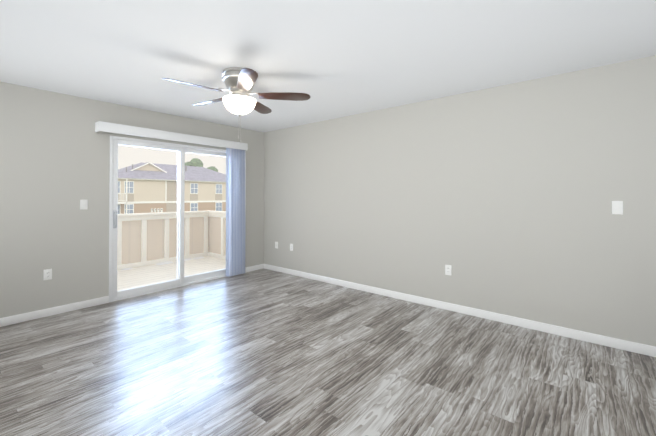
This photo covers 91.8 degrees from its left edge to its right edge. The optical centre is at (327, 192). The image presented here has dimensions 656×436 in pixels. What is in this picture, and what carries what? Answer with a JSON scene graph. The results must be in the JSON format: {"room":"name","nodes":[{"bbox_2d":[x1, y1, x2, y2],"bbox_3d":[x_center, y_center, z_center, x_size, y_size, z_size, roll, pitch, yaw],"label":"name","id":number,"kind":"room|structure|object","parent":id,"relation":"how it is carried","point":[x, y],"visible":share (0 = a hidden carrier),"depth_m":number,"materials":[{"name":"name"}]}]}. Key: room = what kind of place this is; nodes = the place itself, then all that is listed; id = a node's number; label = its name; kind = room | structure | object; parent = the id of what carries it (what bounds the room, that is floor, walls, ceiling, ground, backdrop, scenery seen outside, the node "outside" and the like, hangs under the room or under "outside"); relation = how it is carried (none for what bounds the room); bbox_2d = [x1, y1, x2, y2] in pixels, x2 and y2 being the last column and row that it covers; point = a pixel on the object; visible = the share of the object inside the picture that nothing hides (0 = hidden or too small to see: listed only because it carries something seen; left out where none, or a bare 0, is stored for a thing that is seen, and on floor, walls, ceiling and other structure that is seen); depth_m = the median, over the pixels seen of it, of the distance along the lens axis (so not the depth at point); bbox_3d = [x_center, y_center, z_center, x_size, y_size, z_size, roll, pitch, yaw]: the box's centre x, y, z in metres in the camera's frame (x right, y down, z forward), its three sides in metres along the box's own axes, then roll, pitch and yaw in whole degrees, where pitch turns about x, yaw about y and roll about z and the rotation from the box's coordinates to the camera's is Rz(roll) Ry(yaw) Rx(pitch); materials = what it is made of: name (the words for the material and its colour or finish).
{"room":"empty living room","nodes":[
{"label":"empty living room","id":0,"kind":"room"},
{"bbox_2d":[0,82,263,317],"bbox_3d":[-0.803,0.005,6.266,0.160,2.960,10.720,0,-1,40],"label":"wall","id":1,"kind":"structure","parent":0,"point":[54,158],"depth_m":3.55,"materials":[{"name":"grey paint"}]},
{"bbox_2d":[43,269,51,279],"bbox_3d":[-3.028,0.887,3.437,0.008,0.115,0.070,0,-1,40],"label":"electrical outlet plate","id":2,"kind":"object","parent":1,"relation":"attached to","point":[47,274],"visible":1,"depth_m":3.43,"materials":[{"name":"white plastic"}]},
{"bbox_2d":[0,296,108,326],"bbox_3d":[-3.360,1.290,3.026,0.017,0.085,2.185,0,-1,40],"label":"baseboard","id":3,"kind":"structure","parent":1,"relation":"attached to","point":[5,321],"depth_m":3.45,"materials":[{"name":"white wood"}]},
{"bbox_2d":[80,200,87,209],"bbox_3d":[-2.825,0.139,3.683,0.017,0.115,0.070,0,-1,40],"label":"switch plate","id":4,"kind":"object","parent":1,"relation":"attached to","point":[83,204],"visible":1,"depth_m":3.68,"materials":[{"name":"white plastic"}]},
{"bbox_2d":[109,136,226,301],"bbox_3d":[-2.126,0.328,4.606,0.151,2.040,1.810,0,-1,40],"label":"sliding door frame","id":5,"kind":"structure","parent":1,"relation":"in","point":[181,279],"depth_m":4.31,"materials":[{"name":"white plastic"}]},
{"bbox_2d":[95,121,247,276],"bbox_3d":[-2.049,0.257,4.524,0.136,2.158,2.080,0,-1,40],"label":"vertical blinds","id":6,"kind":"object","parent":1,"relation":"attached to","point":[235,202],"visible":1,"depth_m":5.10,"materials":[{"name":"white"}]},
{"bbox_2d":[245,264,263,271],"bbox_3d":[-1.341,1.314,5.468,0.013,0.085,0.535,0,-1,40],"label":"baseboard","id":7,"kind":"structure","parent":1,"relation":"attached to","point":[261,266],"depth_m":5.53,"materials":[{"name":"white wood"}]},
{"bbox_2d":[0,269,655,435],"bbox_3d":[-0.166,1.382,1.909,6.680,0.120,4.840,0,-1,40],"label":"floor","id":8,"kind":"structure","parent":0,"point":[263,352],"depth_m":2.36,"materials":[{"name":"grey laminate"}]},
{"bbox_2d":[0,0,655,131],"bbox_3d":[-0.166,-1.178,1.934,6.680,0.120,4.840,0,-1,40],"label":"ceiling","id":9,"kind":"structure","parent":0,"point":[334,59],"depth_m":2.46,"materials":[{"name":"white paint"}]},
{"bbox_2d":[162,67,309,142],"bbox_3d":[-0.867,-0.783,2.968,1.246,0.650,1.250,0,-1,40],"label":"ceiling fan","id":10,"kind":"object","parent":9,"relation":"hanging from","point":[240,83],"visible":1,"depth_m":2.90,"materials":[{"name":"silver metal"}]},
{"bbox_2d":[264,56,655,346],"bbox_3d":[1.401,0.119,3.688,6.520,2.440,0.120,0,-1,40],"label":"wall","id":11,"kind":"structure","parent":0,"point":[499,199],"depth_m":3.32,"materials":[{"name":"grey paint"}]},
{"bbox_2d":[445,265,450,274],"bbox_3d":[1.370,0.884,3.623,0.070,0.115,0.008,0,-1,40],"label":"electrical outlet plate","id":12,"kind":"object","parent":11,"relation":"attached to","point":[447,269],"visible":1,"depth_m":3.62,"materials":[{"name":"white plastic"}]},
{"bbox_2d":[264,264,655,356],"bbox_3d":[0.787,1.301,4.096,5.040,0.085,0.017,0,-1,40],"label":"baseboard","id":13,"kind":"structure","parent":11,"relation":"attached to","point":[635,347],"depth_m":3.30,"materials":[{"name":"white wood"}]},
{"bbox_2d":[612,201,622,214],"bbox_3d":[2.469,0.130,2.715,0.070,0.115,0.017,0,-1,40],"label":"switch plate","id":14,"kind":"object","parent":11,"relation":"attached to","point":[617,207],"visible":1,"depth_m":2.72,"materials":[{"name":"white plastic"}]},
{"label":"outside","id":15,"kind":"structure","parent":0,"visible":0},
{"bbox_3d":[-28.242,4.669,67.046,160.000,0.200,180.000,0,-1,40],"label":"ground","id":16,"kind":"structure","parent":15,"visible":0},
{"bbox_2d":[118,162,225,213],"bbox_3d":[-24.236,0.004,50.445,12.400,8.800,21.240,0,-1,40],"label":"building","id":17,"kind":"structure","parent":16,"relation":"on","point":[148,187],"depth_m":45.05,"materials":[{"name":"beige"}]},
{"bbox_2d":[185,158,202,166],"bbox_3d":[-27.178,-1.268,65.077,5.448,11.633,5.150,0,-1,40],"label":"tree","id":18,"kind":"object","parent":16,"relation":"on","point":[196,162],"depth_m":63.66,"materials":[{"name":"green plant"}]},
{"bbox_2d":[207,166,217,171],"bbox_3d":[-26.708,-0.710,72.521,5.998,10.666,5.903,0,-1,40],"label":"tree","id":19,"kind":"object","parent":16,"relation":"on","point":[213,168],"depth_m":71.98,"materials":[{"name":"green plant"}]},
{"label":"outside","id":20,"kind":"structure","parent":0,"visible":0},
{"bbox_2d":[117,256,225,290],"bbox_3d":[-2.994,1.445,5.236,1.920,0.120,3.320,0,-1,40],"label":"floor","id":21,"kind":"structure","parent":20,"point":[140,276],"depth_m":5.59,"materials":[{"name":"beige concrete"}]},
{"bbox_2d":[117,210,208,269],"bbox_3d":[-3.654,0.904,5.787,0.242,1.024,3.396,0,-1,40],"label":"balcony railing","id":22,"kind":"object","parent":21,"relation":"on","point":[145,239],"depth_m":6.24,"materials":[{"name":"white wood"}]},
{"bbox_2d":[209,210,225,259],"bbox_3d":[-1.904,0.898,6.455,1.770,0.998,0.136,0,-1,40],"label":"balcony railing","id":23,"kind":"object","parent":21,"relation":"on","point":[217,219],"depth_m":6.84,"materials":[{"name":"white wood"}]}
]}

